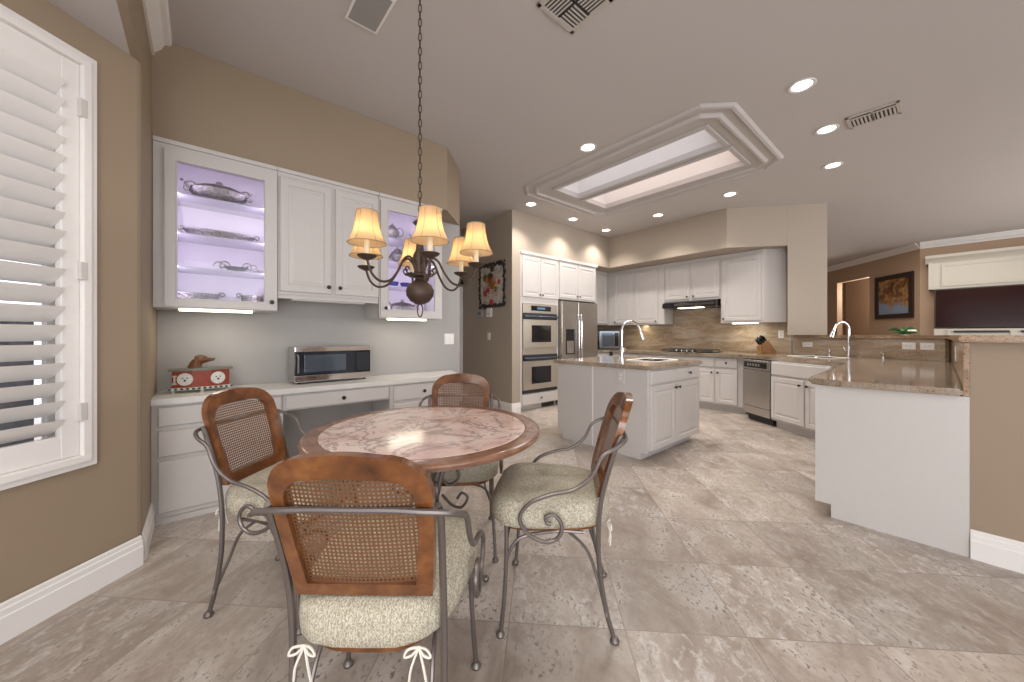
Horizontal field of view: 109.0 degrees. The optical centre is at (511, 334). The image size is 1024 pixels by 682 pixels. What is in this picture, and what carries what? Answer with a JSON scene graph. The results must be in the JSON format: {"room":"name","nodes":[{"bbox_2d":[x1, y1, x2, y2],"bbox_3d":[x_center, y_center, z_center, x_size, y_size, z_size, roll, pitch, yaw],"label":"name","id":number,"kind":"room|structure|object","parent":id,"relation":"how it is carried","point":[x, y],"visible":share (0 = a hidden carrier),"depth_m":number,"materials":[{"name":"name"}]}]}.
{"room":"eat-in kitchen","nodes":[
{"label":"eat-in kitchen","id":0,"kind":"room"},
{"bbox_2d":[0,321,33,447],"bbox_3d":[-4.822,0.465,0.283,0.200,1.450,6.200,0,0,6],"label":"window","id":1,"kind":"structure","parent":0,"point":[4,426],"depth_m":3.25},
{"bbox_2d":[0,0,136,602],"bbox_3d":[-2.228,-0.125,-0.196,0.140,2.630,4.200,0,0,6],"label":"wall","id":2,"kind":"structure","parent":0,"point":[51,526],"depth_m":1.75,"materials":[{"name":"beige paint"}]},
{"bbox_2d":[0,3,96,490],"bbox_3d":[-2.099,-0.338,0.803,0.164,1.875,1.823,0,0,6],"label":"window","id":3,"kind":"structure","parent":2,"relation":"in","point":[87,456],"depth_m":1.65,"materials":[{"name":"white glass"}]},
{"bbox_2d":[0,20,87,474],"bbox_3d":[-2.005,-0.338,1.230,0.081,1.753,0.862,0,0,6],"label":"plantation shutter","id":4,"kind":"object","parent":3,"relation":"attached to","point":[37,82],"visible":1,"depth_m":1.52,"materials":[{"name":"wood"}]},
{"bbox_2d":[0,535,142,644],"bbox_3d":[-2.108,1.114,0.148,0.017,0.152,3.509,0,0,6],"label":"baseboard","id":5,"kind":"structure","parent":2,"relation":"attached to","point":[25,610],"depth_m":1.59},
{"bbox_2d":[48,0,129,54],"bbox_3d":[-1.531,-1.475,-1.500,3.725,0.110,6.100,0,0,-40],"label":"ceiling","id":6,"kind":"structure","parent":0,"point":[103,17],"depth_m":1.63,"materials":[{"name":"paint"}]},
{"bbox_2d":[116,0,156,536],"bbox_3d":[-0.440,-0.355,-0.014,0.212,3.090,6.950,0,0,-40],"label":"wall","id":7,"kind":"structure","parent":0,"point":[146,313],"depth_m":1.97,"materials":[{"name":"beige paint"}]},
{"bbox_2d":[142,503,154,560],"bbox_3d":[-2.083,1.114,2.093,0.017,0.152,0.448,0,0,-40],"label":"baseboard","id":8,"kind":"structure","parent":7,"relation":"attached to","point":[147,532],"depth_m":2.04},
{"bbox_2d":[142,0,171,54],"bbox_3d":[-0.224,-1.837,-0.033,0.095,0.125,6.240,0,0,-40],"label":"trim","id":9,"kind":"structure","parent":7,"relation":"attached to","point":[156,12],"depth_m":2.15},
{"bbox_2d":[152,43,459,225],"bbox_3d":[-1.447,-1.581,3.266,2.510,0.637,0.370,0,0,-40],"label":"wall","id":10,"kind":"structure","parent":0,"point":[199,100],"depth_m":2.79,"materials":[{"name":"beige paint"}]},
{"bbox_2d":[157,222,459,460],"bbox_3d":[-1.686,-0.355,3.385,2.720,3.090,0.140,0,0,-40],"label":"wall","id":11,"kind":"structure","parent":0,"point":[256,345],"depth_m":3.19,"materials":[{"name":"beige paint"}]},
{"bbox_2d":[152,135,277,312],"bbox_3d":[-2.121,-0.712,2.647,0.671,1.100,0.410,0,0,-40],"label":"upper cabinet","id":12,"kind":"object","parent":11,"relation":"attached to","point":[183,261],"visible":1,"depth_m":2.68,"materials":[{"name":"beige"}]},
{"bbox_2d":[177,292,225,299],"bbox_3d":[-2.247,-0.258,2.579,0.354,0.113,0.180,0,0,-40],"label":"dish","id":13,"kind":"object","parent":12,"relation":"in","point":[195,295],"visible":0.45,"depth_m":2.54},
{"bbox_2d":[179,308,252,312],"bbox_3d":[-2.082,-0.170,2.581,0.403,0.015,0.050,0,0,-40],"label":"light","id":14,"kind":"object","parent":12,"relation":"attached to","point":[180,309],"depth_m":2.55,"materials":[{"name":"beige"}]},
{"bbox_2d":[180,178,254,203],"bbox_3d":[-2.142,-1.034,2.672,0.429,0.175,0.200,0,0,-40],"label":"tureen","id":15,"kind":"object","parent":12,"relation":"on","point":[217,191],"visible":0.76,"depth_m":2.60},
{"bbox_2d":[189,184,247,203],"bbox_3d":[-2.142,-0.996,2.672,0.343,0.100,0.200,0,0,-40],"label":"bowl","id":16,"kind":"object","parent":15,"relation":"on","point":[212,191],"depth_m":2.60,"materials":[{"name":"silver metal"}]},
{"bbox_2d":[177,225,259,241],"bbox_3d":[-2.133,-0.727,2.676,0.474,0.073,0.200,0,0,-40],"label":"tray","id":17,"kind":"object","parent":12,"relation":"on","point":[210,232],"visible":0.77,"depth_m":2.59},
{"bbox_2d":[177,265,263,278],"bbox_3d":[-2.144,-0.457,2.674,0.633,0.007,0.311,0,0,-40],"label":"shelf","id":18,"kind":"object","parent":12,"relation":"attached to","point":[181,270],"depth_m":2.69,"materials":[{"name":"clear glass"}]},
{"bbox_2d":[177,231,263,251],"bbox_3d":[-2.144,-0.681,2.674,0.633,0.007,0.311,0,0,-40],"label":"shelf","id":19,"kind":"object","parent":12,"relation":"attached to","point":[188,239],"depth_m":2.69,"materials":[{"name":"clear glass"}]},
{"bbox_2d":[177,192,263,219],"bbox_3d":[-2.144,-0.942,2.674,0.633,0.007,0.311,0,0,-40],"label":"shelf","id":20,"kind":"object","parent":12,"relation":"attached to","point":[189,202],"depth_m":2.69,"materials":[{"name":"clear glass"}]},
{"bbox_2d":[212,261,257,270],"bbox_3d":[-2.064,-0.505,2.734,0.244,0.087,0.146,0,0,-10],"label":"centrepiece","id":21,"kind":"object","parent":12,"relation":"on","point":[234,268],"visible":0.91,"depth_m":2.70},
{"bbox_2d":[236,293,263,301],"bbox_3d":[-2.008,-0.260,2.823,0.153,0.118,0.147,0,0,3],"label":"dish","id":22,"kind":"object","parent":12,"relation":"in","point":[243,297],"visible":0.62,"depth_m":2.77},
{"bbox_2d":[277,167,378,304],"bbox_3d":[-1.576,-0.767,3.113,0.758,0.990,0.406,0,0,-40],"label":"upper cabinet","id":23,"kind":"object","parent":11,"relation":"attached to","point":[316,215],"visible":0.94,"depth_m":2.92,"materials":[{"name":"wood"}]},
{"bbox_2d":[290,299,364,304],"bbox_3d":[-1.529,-0.288,3.058,0.560,0.032,0.080,0,0,-40],"label":"light","id":24,"kind":"object","parent":23,"relation":"attached to","point":[303,300],"depth_m":3.02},
{"bbox_2d":[365,193,441,320],"bbox_3d":[-1.043,-0.701,3.563,0.630,1.123,0.410,0,0,-40],"label":"upper cabinet","id":25,"kind":"object","parent":11,"relation":"attached to","point":[402,213],"visible":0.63,"depth_m":3.49,"materials":[{"name":"beige"}]},
{"bbox_2d":[389,247,402,261],"bbox_3d":[-1.113,-0.769,3.544,0.212,0.176,0.145,0,0,-7],"label":"teapot","id":26,"kind":"object","parent":25,"relation":"on","point":[395,255],"visible":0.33,"depth_m":3.49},
{"bbox_2d":[389,223,403,237],"bbox_3d":[-1.151,-0.989,3.512,0.197,0.176,0.132,0,0,-8],"label":"teapot","id":27,"kind":"object","parent":25,"relation":"on","point":[393,231],"visible":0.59,"depth_m":3.48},
{"bbox_2d":[389,299,418,309],"bbox_3d":[-1.076,-0.262,3.579,0.381,0.175,0.176,0,0,-40],"label":"tureen","id":28,"kind":"object","parent":25,"relation":"in","point":[402,305],"visible":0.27,"depth_m":3.52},
{"bbox_2d":[391,306,416,309],"bbox_3d":[-1.076,-0.224,3.579,0.302,0.100,0.176,0,0,-40],"label":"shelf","id":29,"kind":"object","parent":25,"relation":"in","point":[392,307],"depth_m":3.51,"materials":[{"name":"glass"}]},
{"bbox_2d":[387,318,425,320],"bbox_3d":[-1.004,-0.146,3.498,0.378,0.015,0.050,0,0,-40],"label":"light","id":30,"kind":"object","parent":25,"relation":"attached to","point":[404,319],"depth_m":3.48,"materials":[{"name":"beige"}]},
{"bbox_2d":[389,285,433,291],"bbox_3d":[-1.066,-0.452,3.591,0.592,0.007,0.311,0,0,-40],"label":"shelf","id":31,"kind":"object","parent":25,"relation":"attached to","point":[391,288],"depth_m":3.59,"materials":[{"name":"clear glass"}]},
{"bbox_2d":[389,261,433,270],"bbox_3d":[-1.066,-0.676,3.591,0.592,0.007,0.311,0,0,-40],"label":"shelf","id":32,"kind":"object","parent":25,"relation":"attached to","point":[393,266],"depth_m":3.64,"materials":[{"name":"clear glass"}]},
{"bbox_2d":[389,237,433,250],"bbox_3d":[-1.066,-0.896,3.591,0.592,0.007,0.311,0,0,-40],"label":"shelf","id":33,"kind":"object","parent":25,"relation":"attached to","point":[393,242],"depth_m":3.60,"materials":[{"name":"clear glass"}]},
{"bbox_2d":[444,334,453,343],"bbox_3d":[-0.708,0.045,4.118,0.120,0.120,0.011,0,0,-40],"label":"wall switch","id":34,"kind":"object","parent":11,"relation":"attached to","point":[448,338],"visible":1,"depth_m":4.11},
{"bbox_2d":[461,209,519,403],"bbox_3d":[-0.439,-0.355,6.159,0.165,3.090,1.550,0,0,-40],"label":"wall","id":35,"kind":"structure","parent":0,"point":[496,359],"depth_m":5.75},
{"bbox_2d":[466,397,510,410],"bbox_3d":[-0.427,1.114,6.005,0.017,0.152,1.300,0,0,-40],"label":"baseboard","id":36,"kind":"structure","parent":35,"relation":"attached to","point":[506,406],"depth_m":5.76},
{"bbox_2d":[478,259,505,308],"bbox_3d":[-0.328,-0.798,5.862,0.042,0.756,0.721,0,0,-40],"label":"picture","id":37,"kind":"object","parent":35,"relation":"attached to","point":[492,279],"visible":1,"depth_m":5.82,"materials":[{"name":"multicoloured"}]},
{"bbox_2d":[511,402,520,412],"bbox_3d":[0.062,1.114,5.557,0.178,0.152,0.017,0,0,-40],"label":"baseboard","id":38,"kind":"structure","parent":35,"relation":"attached to","point":[515,407],"depth_m":5.55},
{"bbox_2d":[0,402,1023,681],"bbox_3d":[3.569,1.250,4.679,20.500,0.120,14.500,0,0,-40],"label":"floor","id":39,"kind":"structure","parent":0,"point":[722,562],"depth_m":1.64,"materials":[{"name":"tile"}]},
{"bbox_2d":[151,394,282,525],"bbox_3d":[-2.099,0.814,2.639,0.700,0.752,0.440,0,0,-40],"label":"base cabinet","id":40,"kind":"object","parent":39,"relation":"on","point":[183,482],"visible":0.36,"depth_m":2.34,"materials":[{"name":"wood"}]},
{"bbox_2d":[151,370,455,410],"bbox_3d":[-1.448,0.483,3.178,2.386,0.170,0.479,0,0,-40],"label":"countertop","id":41,"kind":"structure","parent":40,"relation":"on","point":[183,396],"depth_m":2.92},
{"bbox_2d":[168,355,232,393],"bbox_3d":[-2.211,0.269,2.599,0.350,0.257,0.136,0,0,-43],"label":"box","id":42,"kind":"object","parent":41,"relation":"on","point":[195,376],"visible":1,"depth_m":2.56,"materials":[{"name":"red paint"}]},
{"bbox_2d":[177,373,192,385],"bbox_3d":[-2.242,0.305,2.502,0.086,0.085,0.006,0,0,-29],"label":"picture","id":43,"kind":"object","parent":42,"relation":"on","point":[183,379],"depth_m":2.50,"materials":[{"name":"white paint"}]},
{"bbox_2d":[211,371,224,382],"bbox_3d":[-2.113,0.305,2.624,0.006,0.085,0.086,0,0,32],"label":"picture","id":44,"kind":"object","parent":42,"relation":"on","point":[216,376],"depth_m":2.62,"materials":[{"name":"white paint"}]},
{"bbox_2d":[288,345,369,383],"bbox_3d":[-1.579,0.248,3.186,0.608,0.300,0.262,0,0,-44],"label":"microwave","id":45,"kind":"object","parent":41,"relation":"on","point":[305,363],"visible":1,"depth_m":3.08,"materials":[{"name":"silver metal"}]},
{"bbox_2d":[193,387,361,635],"bbox_3d":[-1.060,0.723,1.719,0.603,0.935,0.550,0,0,7],"label":"dining chair","id":46,"kind":"object","parent":39,"relation":"on","point":[248,490],"visible":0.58,"depth_m":1.62,"materials":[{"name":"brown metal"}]},
{"bbox_2d":[225,463,361,522],"bbox_3d":[-1.011,0.700,1.711,0.499,0.119,0.492,0,0,7],"label":"seat cushion","id":47,"kind":"object","parent":46,"relation":"on","point":[237,497],"depth_m":1.54,"materials":[{"name":"fabric"}]},
{"bbox_2d":[250,451,485,681],"bbox_3d":[-0.365,0.723,1.070,0.550,0.935,0.603,0,0,1],"label":"dining chair","id":48,"kind":"object","parent":39,"relation":"on","point":[390,578],"visible":1,"depth_m":0.88,"materials":[{"name":"brown wood"}]},
{"bbox_2d":[299,515,478,647],"bbox_3d":[-0.362,0.700,1.119,0.492,0.119,0.499,0,0,1],"label":"seat cushion","id":49,"kind":"object","parent":48,"relation":"on","point":[327,617],"depth_m":0.90,"materials":[{"name":"fabric"}]},
{"bbox_2d":[373,381,441,410],"bbox_3d":[-1.004,0.814,3.550,0.528,0.752,0.471,0,0,-40],"label":"base cabinet","id":50,"kind":"object","parent":39,"relation":"on","point":[403,395],"visible":0.26,"depth_m":3.35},
{"bbox_2d":[298,405,539,581],"bbox_3d":[-0.398,0.811,1.725,1.059,0.758,1.059,0,0,18],"label":"dining table","id":51,"kind":"object","parent":39,"relation":"on","point":[442,439],"visible":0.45,"depth_m":1.58,"materials":[{"name":"stone"}]},
{"bbox_2d":[410,373,502,562],"bbox_3d":[-0.324,0.723,2.155,0.550,0.935,0.603,0,0,-2],"label":"dining chair","id":52,"kind":"object","parent":39,"relation":"on","point":[477,475],"visible":0.34,"depth_m":2.36,"materials":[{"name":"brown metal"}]},
{"bbox_2d":[432,461,498,482],"bbox_3d":[-0.324,0.700,2.106,0.492,0.119,0.499,0,0,-2],"label":"seat cushion","id":53,"kind":"object","parent":52,"relation":"on","point":[482,473],"depth_m":1.87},
{"bbox_2d":[520,250,558,410],"bbox_3d":[0.270,-0.059,6.118,0.858,2.499,0.671,0,0,-40],"label":"tall cabinet","id":54,"kind":"object","parent":39,"relation":"on","point":[538,272],"visible":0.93,"depth_m":5.85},
{"bbox_2d":[522,303,558,393],"bbox_3d":[0.303,0.210,6.080,0.772,1.410,0.632,0,0,-40],"label":"double oven","id":55,"kind":"object","parent":54,"relation":"in","point":[539,321],"visible":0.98,"depth_m":5.85,"materials":[{"name":"metal"}]},
{"bbox_2d":[492,392,632,645],"bbox_3d":[0.225,0.723,1.636,0.603,0.935,0.550,0,0,8],"label":"dining chair","id":56,"kind":"object","parent":39,"relation":"on","point":[543,498],"visible":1,"depth_m":1.45,"materials":[{"name":"fabric"}]},
{"bbox_2d":[492,462,609,528],"bbox_3d":[0.176,0.700,1.645,0.499,0.119,0.492,0,0,8],"label":"seat cushion","id":57,"kind":"object","parent":56,"relation":"on","point":[519,483],"depth_m":1.47,"materials":[{"name":"fabric"}]},
{"bbox_2d":[556,301,597,403],"bbox_3d":[1.014,0.302,6.693,0.990,1.775,0.760,0,0,-40],"label":"refrigerator","id":58,"kind":"object","parent":39,"relation":"on","point":[577,321],"visible":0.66,"depth_m":6.37,"materials":[{"name":"metal"}]},
{"bbox_2d":[558,363,698,459],"bbox_3d":[1.346,0.761,4.204,1.131,0.858,1.181,0,0,-40],"label":"kitchen island","id":59,"kind":"object","parent":39,"relation":"on","point":[664,413],"visible":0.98,"depth_m":3.80,"materials":[{"name":"wood"}]},
{"bbox_2d":[617,369,624,384],"bbox_3d":[1.083,0.415,3.640,0.010,0.150,0.085,0,0,-40],"label":"wall outlet","id":60,"kind":"object","parent":59,"relation":"attached to","point":[620,372],"visible":1,"depth_m":3.63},
{"bbox_2d":[553,356,701,369],"bbox_3d":[1.333,0.310,4.231,1.205,0.040,1.205,0,0,-40],"label":"island countertop","id":61,"kind":"structure","parent":59,"relation":"on","point":[605,361],"depth_m":3.90,"materials":[{"name":"stone"}]},
{"bbox_2d":[620,320,644,358],"bbox_3d":[1.495,0.052,4.501,0.335,0.474,0.112,0,0,-10],"label":"faucet","id":62,"kind":"object","parent":61,"relation":"on","point":[622,350],"visible":1,"depth_m":4.50,"materials":[{"name":"silver metal"}]},
{"bbox_2d":[626,358,677,361],"bbox_3d":[1.625,0.286,4.232,0.550,0.008,0.400,0,0,-40],"label":"island sink","id":63,"kind":"object","parent":61,"relation":"in","point":[644,359],"visible":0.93,"depth_m":4.26,"materials":[{"name":"silver metal"}]},
{"bbox_2d":[613,352,670,358],"bbox_3d":[2.592,0.762,6.940,0.706,0.855,1.170,0,0,-40],"label":"base cabinet","id":64,"kind":"object","parent":39,"relation":"on","point":[646,355],"visible":0.06,"depth_m":6.65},
{"bbox_2d":[671,354,747,413],"bbox_3d":[3.335,0.762,6.067,0.706,0.855,1.118,0,0,-40],"label":"base cabinet","id":65,"kind":"object","parent":39,"relation":"on","point":[720,377],"visible":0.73,"depth_m":5.69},
{"bbox_2d":[743,359,776,426],"bbox_3d":[3.569,0.765,4.984,0.530,0.850,0.500,0,0,-4],"label":"dishwasher","id":66,"kind":"object","parent":39,"relation":"on","point":[757,375],"visible":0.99,"depth_m":4.92,"materials":[{"name":"silver metal"}]},
{"bbox_2d":[771,361,837,438],"bbox_3d":[3.602,0.762,4.320,0.551,0.855,0.820,0,0,-4],"label":"base cabinet","id":67,"kind":"object","parent":39,"relation":"on","point":[792,392],"visible":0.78,"depth_m":4.35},
{"bbox_2d":[815,384,969,556],"bbox_3d":[3.022,0.761,2.898,2.100,0.858,0.696,0,0,-40],"label":"base cabinet","id":68,"kind":"object","parent":39,"relation":"on","point":[894,463],"visible":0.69,"depth_m":2.16,"materials":[{"name":"wood"}]},
{"bbox_2d":[598,349,962,396],"bbox_3d":[2.232,0.310,5.022,3.740,0.040,4.908,0,0,-40],"label":"countertop","id":69,"kind":"structure","parent":68,"relation":"on","point":[885,374],"depth_m":2.90,"materials":[{"name":"stone"}]},
{"bbox_2d":[598,331,619,348],"bbox_3d":[1.918,0.102,7.512,0.500,0.375,0.412,0,0,-2],"label":"countertop oven","id":70,"kind":"object","parent":69,"relation":"on","point":[606,339],"visible":0.84,"depth_m":7.34,"materials":[{"name":"silver metal"}]},
{"bbox_2d":[661,348,722,352],"bbox_3d":[3.107,0.265,6.347,0.480,0.048,0.860,0,0,-40],"label":"cooktop","id":71,"kind":"object","parent":69,"relation":"in","point":[668,349],"visible":0.98,"depth_m":6.18,"materials":[{"name":"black metal"}]},
{"bbox_2d":[757,340,776,353],"bbox_3d":[3.929,0.186,5.635,0.240,0.205,0.100,0,0,0],"label":"knife block","id":72,"kind":"object","parent":69,"relation":"on","point":[766,347],"visible":0.94,"depth_m":5.59,"materials":[{"name":"brown wood"}]},
{"bbox_2d":[829,321,851,356],"bbox_3d":[4.393,0.052,4.913,0.290,0.474,0.112,0,0,0],"label":"faucet","id":73,"kind":"object","parent":69,"relation":"on","point":[832,333],"visible":1,"depth_m":4.88,"materials":[{"name":"silver metal"}]},
{"bbox_2d":[934,328,1023,334],"bbox_3d":[9.242,0.535,6.277,0.368,1.310,2.600,0,0,-40],"label":"media console","id":74,"kind":"object","parent":39,"relation":"on","point":[983,331],"visible":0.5,"depth_m":6.71},
{"bbox_2d":[934,284,1023,327],"bbox_3d":[9.039,-0.510,6.294,0.054,0.750,2.300,0,0,-40],"label":"television","id":75,"kind":"object","parent":74,"relation":"on","point":[991,306],"visible":1,"depth_m":6.73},
{"bbox_3d":[7.476,0.675,6.954,0.480,1.030,0.480,0,0,-40],"label":"side table","id":76,"kind":"object","parent":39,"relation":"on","visible":0},
{"bbox_2d":[888,326,917,334],"bbox_3d":[7.431,-0.004,6.970,0.366,0.327,0.434,0,0,32],"label":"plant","id":77,"kind":"object","parent":76,"relation":"on","point":[910,330],"visible":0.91,"depth_m":6.91,"materials":[{"name":"green plant"}]},
{"bbox_2d":[168,0,1023,266],"bbox_3d":[3.569,-1.975,4.679,20.500,0.150,14.500,0,0,-40],"label":"ceiling","id":78,"kind":"structure","parent":0,"point":[513,96],"depth_m":2.77,"materials":[{"name":"paint"}]},
{"bbox_2d":[345,0,395,34],"bbox_3d":[-0.826,-1.893,2.120,0.190,0.012,0.300,0,0,-40],"label":"ceiling speaker","id":79,"kind":"object","parent":78,"relation":"attached to","point":[370,15],"visible":1,"depth_m":2.14},
{"bbox_2d":[347,0,492,316],"bbox_3d":[-0.436,-0.993,1.730,0.690,1.815,0.654,0,0,0],"label":"chandelier","id":80,"kind":"object","parent":78,"relation":"hanging from","point":[366,238],"visible":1,"depth_m":1.67,"materials":[{"name":"brown metal"}]},
{"bbox_2d":[537,0,613,33],"bbox_3d":[0.359,-1.895,2.078,0.310,0.009,0.310,0,0,-40],"label":"ceiling vent","id":81,"kind":"object","parent":78,"relation":"in","point":[571,15],"visible":1,"depth_m":2.13,"materials":[{"name":"metal"}]},
{"bbox_2d":[579,143,596,151],"bbox_3d":[0.768,-1.895,3.689,0.176,0.009,0.176,0,0,-40],"label":"recessed light","id":82,"kind":"object","parent":78,"relation":"in","point":[587,147],"visible":1,"depth_m":3.69,"materials":[{"name":"white"}]},
{"bbox_2d":[524,102,783,216],"bbox_3d":[1.536,-2.058,4.406,1.810,0.377,2.560,0,0,-40],"label":"skylight","id":83,"kind":"object","parent":78,"relation":"attached to","point":[702,146],"visible":0.98,"depth_m":4.15,"materials":[{"name":"paint"}]},
{"bbox_2d":[788,77,816,93],"bbox_3d":[2.204,-1.895,2.774,0.176,0.009,0.176,0,0,-40],"label":"recessed light","id":84,"kind":"object","parent":78,"relation":"in","point":[804,84],"visible":1,"depth_m":2.77,"materials":[{"name":"white"}]},
{"bbox_2d":[815,124,839,134],"bbox_3d":[2.905,-1.895,3.366,0.176,0.009,0.176,0,0,-40],"label":"recessed light","id":85,"kind":"object","parent":78,"relation":"in","point":[829,128],"visible":1,"depth_m":3.37,"materials":[{"name":"white"}]},
{"bbox_2d":[823,161,843,168],"bbox_3d":[3.588,-1.895,4.079,0.176,0.009,0.176,0,0,-40],"label":"recessed light","id":86,"kind":"object","parent":78,"relation":"in","point":[834,164],"visible":1,"depth_m":4.08,"materials":[{"name":"white"}]},
{"bbox_2d":[845,100,901,128],"bbox_3d":[3.120,-1.895,3.154,0.250,0.009,0.330,0,0,-40],"label":"ceiling vent","id":87,"kind":"object","parent":78,"relation":"in","point":[894,108],"visible":1,"depth_m":3.14,"materials":[{"name":"metal"}]},
{"bbox_2d":[520,205,787,272],"bbox_3d":[1.986,-1.605,5.836,3.110,0.589,3.405,0,0,-40],"label":"wall","id":88,"kind":"structure","parent":0,"point":[728,230],"depth_m":5.97,"materials":[{"name":"paint"}]},
{"bbox_2d":[558,258,597,303],"bbox_3d":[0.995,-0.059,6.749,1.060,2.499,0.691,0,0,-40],"label":"upper cabinet","id":89,"kind":"object","parent":88,"relation":"attached to","point":[576,279],"visible":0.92,"depth_m":6.46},
{"bbox_2d":[605,307,793,355],"bbox_3d":[3.227,-0.355,6.893,0.150,3.090,3.404,0,0,-40],"label":"wall","id":90,"kind":"structure","parent":0,"point":[611,353],"depth_m":6.75,"materials":[{"name":"beige paint"}]},
{"bbox_2d":[608,264,672,325],"bbox_3d":[2.526,-0.754,7.290,0.399,1.108,1.230,0,0,-40],"label":"upper cabinet","id":91,"kind":"object","parent":90,"relation":"attached to","point":[637,294],"visible":0.97,"depth_m":7.11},
{"bbox_2d":[664,255,720,301],"bbox_3d":[3.234,-0.954,6.458,0.399,0.708,0.953,0,0,-40],"label":"upper cabinet","id":92,"kind":"object","parent":90,"relation":"attached to","point":[696,279],"visible":0.91,"depth_m":6.31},
{"bbox_2d":[662,299,720,309],"bbox_3d":[3.185,-0.531,6.414,0.475,0.128,0.900,0,0,-40],"label":"range hood","id":93,"kind":"object","parent":92,"relation":"attached to","point":[710,303],"visible":0.98,"depth_m":6.25,"materials":[{"name":"black"}]},
{"bbox_2d":[605,308,791,353],"bbox_3d":[3.158,-0.091,6.840,0.021,0.758,3.385,0,0,-40],"label":"backsplash","id":94,"kind":"structure","parent":90,"relation":"attached to","point":[691,328],"depth_m":6.52,"materials":[{"name":"stone"}]},
{"bbox_2d":[721,248,787,323],"bbox_3d":[3.814,-0.743,5.776,0.399,1.130,0.833,0,0,-40],"label":"upper cabinet","id":95,"kind":"object","parent":90,"relation":"attached to","point":[754,283],"visible":1,"depth_m":5.62,"materials":[{"name":"beige"}]},
{"bbox_2d":[793,338,948,360],"bbox_3d":[4.595,0.164,4.795,0.171,0.248,1.635,0,0,-18],"label":"backsplash","id":96,"kind":"structure","parent":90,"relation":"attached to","point":[860,347],"depth_m":4.64,"materials":[{"name":"stone"}]},
{"bbox_2d":[902,342,915,349],"bbox_3d":[4.698,0.130,4.321,0.010,0.085,0.130,0,0,-11],"label":"wall outlet","id":97,"kind":"object","parent":96,"relation":"attached to","point":[905,345],"visible":1,"depth_m":4.32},
{"bbox_2d":[920,343,933,349],"bbox_3d":[4.731,0.130,4.158,0.010,0.085,0.130,0,0,-11],"label":"wall outlet","id":98,"kind":"object","parent":96,"relation":"attached to","point":[923,346],"visible":1,"depth_m":4.16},
{"bbox_2d":[788,203,826,334],"bbox_3d":[4.326,-0.950,5.332,0.440,1.900,0.394,0,0,-40],"label":"wall","id":99,"kind":"structure","parent":0,"point":[807,223],"depth_m":5.29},
{"bbox_2d":[842,283,845,334],"bbox_3d":[12.099,-0.355,9.969,0.150,3.090,10.500,0,0,-40],"label":"wall","id":100,"kind":"structure","parent":0,"point":[843,284],"depth_m":11.64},
{"bbox_2d":[846,278,868,334],"bbox_3d":[10.100,-0.355,9.215,0.100,3.090,4.500,0,0,10],"label":"wall","id":101,"kind":"structure","parent":0,"point":[857,292],"depth_m":10.91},
{"bbox_2d":[827,249,919,334],"bbox_3d":[8.947,-0.355,10.085,0.120,3.090,5.200,0,0,10],"label":"wall","id":102,"kind":"structure","parent":0,"point":[908,261],"depth_m":8.69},
{"bbox_2d":[827,243,919,271],"bbox_3d":[8.823,-1.837,10.005,0.095,0.125,5.000,0,0,10],"label":"trim","id":103,"kind":"structure","parent":102,"relation":"attached to","point":[915,246],"depth_m":8.57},
{"bbox_2d":[875,271,913,318],"bbox_3d":[8.512,-0.860,8.151,0.035,0.980,1.000,0,0,10],"label":"framed painting","id":104,"kind":"object","parent":102,"relation":"attached to","point":[894,294],"visible":1,"depth_m":8.10,"materials":[{"name":"fabric"}]},
{"bbox_2d":[803,338,975,396],"bbox_3d":[3.985,0.615,3.485,1.339,1.150,4.179,0,0,27],"label":"wall","id":105,"kind":"structure","parent":0,"point":[950,341],"depth_m":4.01,"materials":[{"name":"beige paint"}]},
{"bbox_2d":[793,335,1023,342],"bbox_3d":[3.734,0.021,2.922,2.298,0.037,5.683,0,0,11],"label":"bar ledge","id":106,"kind":"object","parent":105,"relation":"on","point":[960,338],"visible":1,"depth_m":2.06,"materials":[{"name":"stone"}]},
{"bbox_2d":[952,340,969,396],"bbox_3d":[3.617,0.186,2.962,3.092,0.287,0.022,0,0,-40],"label":"backsplash","id":107,"kind":"structure","parent":105,"relation":"attached to","point":[962,366],"depth_m":1.97,"materials":[{"name":"stone"}]},
{"bbox_2d":[920,237,1023,334],"bbox_3d":[10.354,-0.355,5.385,0.150,3.090,5.780,0,0,-40],"label":"wall","id":108,"kind":"structure","parent":0,"point":[926,296],"depth_m":7.41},
{"bbox_2d":[920,229,1023,248],"bbox_3d":[10.099,-1.837,5.496,0.095,0.125,5.280,0,0,-40],"label":"trim","id":109,"kind":"structure","parent":108,"relation":"attached to","point":[1020,232],"depth_m":6.98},
{"bbox_2d":[925,246,1023,290],"bbox_3d":[9.224,-1.230,6.300,0.375,0.660,2.760,0,0,-40],"label":"media cabinet","id":110,"kind":"object","parent":108,"relation":"attached to","point":[998,266],"visible":1,"depth_m":6.81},
{"bbox_2d":[970,343,1023,541],"bbox_3d":[3.321,0.616,1.053,0.156,1.149,2.499,0,0,-40],"label":"wall","id":111,"kind":"structure","parent":0,"point":[996,369],"depth_m":1.89,"materials":[{"name":"beige paint"}]},
{"bbox_2d":[970,529,1023,573],"bbox_3d":[3.256,1.114,0.997,0.017,0.152,2.498,0,0,-40],"label":"baseboard","id":112,"kind":"structure","parent":111,"relation":"attached to","point":[1006,553],"depth_m":1.88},
{"bbox_3d":[0.894,-0.355,7.235,3.260,3.090,0.140,0,0,-40],"label":"wall","id":113,"kind":"structure","parent":0,"visible":0},
{"bbox_2d":[596,271,607,324],"bbox_3d":[1.600,-0.756,7.492,0.848,1.103,0.379,0,0,-40],"label":"upper cabinet","id":114,"kind":"object","parent":113,"relation":"attached to","point":[601,277],"visible":0.2,"depth_m":7.51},
{"bbox_3d":[-1.404,-0.355,6.270,1.450,3.090,0.130,0,0,-40],"label":"wall","id":115,"kind":"structure","parent":0,"visible":0},
{"bbox_2d":[460,280,462,400],"bbox_3d":[-1.282,0.105,6.236,0.990,2.170,0.100,0,0,-40],"label":"trim","id":116,"kind":"structure","parent":115,"relation":"attached to","point":[461,288],"depth_m":6.50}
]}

